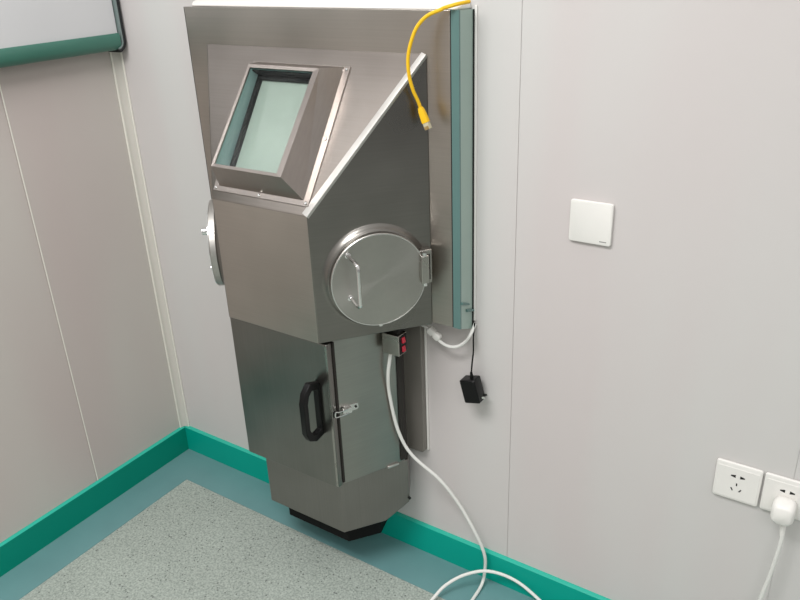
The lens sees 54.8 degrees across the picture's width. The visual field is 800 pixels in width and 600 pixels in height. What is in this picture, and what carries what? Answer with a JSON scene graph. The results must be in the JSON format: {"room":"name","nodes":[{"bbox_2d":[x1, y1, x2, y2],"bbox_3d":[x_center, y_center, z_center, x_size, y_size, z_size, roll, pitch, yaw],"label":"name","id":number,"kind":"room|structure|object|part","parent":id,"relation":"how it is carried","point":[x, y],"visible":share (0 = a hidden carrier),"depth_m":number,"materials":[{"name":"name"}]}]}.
{"room":"nuclear medicine room","nodes":[
{"label":"nuclear medicine room","id":0,"kind":"room"},
{"bbox_2d":[0,52,178,542],"bbox_3d":[-1.949,0.046,0.510,0.060,2.700,4.200,14,29,31],"label":"wall","id":1,"kind":"structure","parent":0,"point":[64,114],"depth_m":2.12,"materials":[{"name":"white paint"}]},
{"bbox_2d":[0,86,97,479],"bbox_3d":[-0.963,-0.637,1.788,0.002,2.608,0.003,14,29,31],"label":"trim","id":2,"kind":"structure","parent":1,"relation":"attached to","point":[0,86],"depth_m":2.06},
{"bbox_2d":[0,0,125,67],"bbox_3d":[-1.202,-0.805,1.273,0.052,0.953,1.594,14,29,31],"label":"window","id":3,"kind":"structure","parent":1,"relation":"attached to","point":[31,31],"depth_m":1.89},
{"bbox_3d":[-1.211,-0.813,1.266,0.042,0.932,1.578,14,29,31],"label":"board panel","id":4,"kind":"part","parent":3,"relation":"part of","materials":[{"name":"white"}]},
{"bbox_3d":[-1.190,-0.395,1.457,0.050,0.042,1.578,14,29,31],"label":"rail","id":5,"kind":"part","parent":3,"relation":"part of","materials":[{"name":"green metal"}]},
{"bbox_3d":[-0.771,-1.095,1.861,0.052,0.953,0.025,14,29,31],"label":"edge frame","id":6,"kind":"part","parent":3,"relation":"part of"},
{"bbox_2d":[0,426,188,576],"bbox_3d":[-1.873,1.237,1.038,0.011,0.092,4.194,14,29,31],"label":"baseboard","id":7,"kind":"structure","parent":1,"relation":"attached to","point":[32,538],"depth_m":2.31,"materials":[{"name":"teal plastic"}]},
{"bbox_2d":[20,480,444,599],"bbox_3d":[-0.129,1.722,0.042,4.260,0.080,4.260,14,29,31],"label":"floor","id":8,"kind":"structure","parent":0,"point":[194,542],"depth_m":2.13,"materials":[{"name":"grey plastic"}]},
{"bbox_2d":[0,449,535,599],"bbox_3d":[-0.122,1.702,-0.013,4.200,0.001,4.200,14,29,31],"label":"floor border","id":9,"kind":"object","parent":8,"relation":"on","point":[424,570],"depth_m":2.20,"materials":[{"name":"blue plastic"}]},
{"bbox_2d":[119,0,799,599],"bbox_3d":[0.974,-0.315,1.031,4.260,2.700,0.060,14,29,31],"label":"wall","id":10,"kind":"structure","parent":0,"point":[616,379],"depth_m":1.56,"materials":[{"name":"white paint"}]},
{"bbox_2d":[109,52,189,427],"bbox_3d":[-0.768,-0.759,2.034,0.024,2.608,0.024,14,29,31],"label":"trim","id":11,"kind":"structure","parent":10,"relation":"attached to","point":[117,61],"depth_m":2.29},
{"bbox_2d":[184,0,540,599],"bbox_3d":[-0.015,0.104,1.716,1.248,1.434,0.310,14,29,31],"label":"cabinet","id":12,"kind":"object","parent":10,"relation":"attached to","point":[340,227],"visible":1,"depth_m":1.66,"materials":[{"name":"metal"}]},
{"bbox_3d":[-0.437,-0.141,1.889,0.029,0.211,0.211,-5,25,-5],"label":"port door","id":13,"kind":"part","parent":12,"relation":"part of","materials":[{"name":"metal"}]},
{"bbox_3d":[-0.273,0.244,1.860,0.294,0.392,0.018,14,29,31],"label":"cabinet door","id":14,"kind":"part","parent":12,"relation":"part of","materials":[{"name":"metal"}]},
{"bbox_3d":[-0.203,0.257,1.763,0.016,0.156,0.060,14,29,31],"label":"bail handle","id":15,"kind":"part","parent":12,"relation":"part of","materials":[{"name":"black plastic"}]},
{"bbox_3d":[-0.178,-0.317,1.795,0.720,0.684,0.060,14,29,31],"label":"wall frame","id":16,"kind":"part","parent":12,"relation":"part of","materials":[{"name":"metal"}]},
{"bbox_3d":[-0.123,0.256,1.793,0.024,0.015,0.009,-16,28,-26],"label":"latch lever","id":17,"kind":"part","parent":12,"relation":"part of","materials":[{"name":"metal"}]},
{"bbox_3d":[-0.094,-0.036,1.587,0.010,0.105,0.066,-12,27,-20],"label":"grip handle","id":18,"kind":"part","parent":12,"relation":"part of","materials":[{"name":"metal"}]},
{"bbox_3d":[-0.048,-0.047,1.650,0.211,0.211,0.029,-9,26,-15],"label":"port door","id":19,"kind":"part","parent":12,"relation":"part of","materials":[{"name":"metal"}]},
{"bbox_2d":[399,333,406,354],"bbox_3d":[0.007,0.100,1.753,0.002,0.046,0.026,14,29,31],"label":"switch plate","id":20,"kind":"object","parent":12,"relation":"attached to","point":[402,336],"depth_m":1.75,"materials":[{"name":"red plastic"}]},
{"bbox_2d":[406,0,470,130],"bbox_3d":[0.074,-0.446,1.481,0.125,0.237,0.024,-4,25,-3],"label":"cable","id":21,"kind":"object","parent":12,"relation":"hanging from","point":[423,115],"visible":1,"depth_m":1.47,"materials":[{"name":"yellow plastic"}]},
{"bbox_2d":[422,323,475,348],"bbox_3d":[0.084,0.076,1.789,0.187,0.067,0.028,7,27,20],"label":"cable","id":22,"kind":"object","parent":12,"relation":"hanging from","point":[431,330],"visible":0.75,"depth_m":1.79,"materials":[{"name":"white plastic"}]},
{"bbox_3d":[0.248,0.496,1.743,0.676,0.680,0.229,14,29,31],"label":"power cord","id":23,"kind":"part","parent":12,"relation":"part of","materials":[{"name":"white plastic"}]},
{"bbox_3d":[0.132,-0.240,1.608,0.020,0.690,0.055,14,29,31],"label":"panel","id":24,"kind":"part","parent":12,"relation":"part of","materials":[{"name":"silver metal"}]},
{"bbox_2d":[460,323,487,403],"bbox_3d":[0.172,0.149,1.772,0.062,0.195,0.041,14,29,31],"label":"power adapter","id":25,"kind":"object","parent":12,"relation":"hanging from","point":[471,385],"visible":1,"depth_m":1.78,"materials":[{"name":"black plastic"}]},
{"bbox_3d":[0.169,0.111,1.766,0.009,0.122,0.026,10,27,24],"label":"cord","id":26,"kind":"part","parent":25,"relation":"part of","materials":[{"name":"black plastic"}]},
{"bbox_2d":[185,426,610,599],"bbox_3d":[1.028,0.887,1.537,4.200,0.092,0.011,14,29,31],"label":"baseboard","id":27,"kind":"structure","parent":10,"relation":"attached to","point":[468,555],"depth_m":2.09,"materials":[{"name":"teal plastic"}]},
{"bbox_2d":[569,198,613,246],"bbox_3d":[0.373,-0.151,1.507,0.086,0.086,0.008,14,29,31],"label":"light switch","id":28,"kind":"object","parent":10,"relation":"attached to","point":[591,222],"visible":1,"depth_m":1.50,"materials":[{"name":"white plastic"}]},
{"bbox_2d":[712,458,763,505],"bbox_3d":[0.673,0.363,1.540,0.086,0.086,0.009,14,29,31],"label":"wall socket","id":29,"kind":"object","parent":10,"relation":"attached to","point":[732,480],"visible":1,"depth_m":1.53,"materials":[{"name":"white plastic"}]},
{"bbox_2d":[759,472,799,520],"bbox_3d":[0.748,0.382,1.494,0.086,0.086,0.009,14,29,31],"label":"wall socket","id":30,"kind":"object","parent":10,"relation":"attached to","point":[774,485],"visible":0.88,"depth_m":1.49,"materials":[{"name":"white plastic"}]},
{"bbox_2d":[758,496,796,599],"bbox_3d":[0.707,0.664,1.514,0.053,0.537,0.221,8,27,22],"label":"plug","id":31,"kind":"object","parent":30,"relation":"in","point":[783,510],"visible":1,"depth_m":1.48,"materials":[{"name":"white plastic"}]},
{"bbox_3d":[0.704,0.697,1.523,0.045,0.469,0.208,7,26,19],"label":"cord","id":32,"kind":"part","parent":31,"relation":"part of","materials":[{"name":"white plastic"}]}
]}

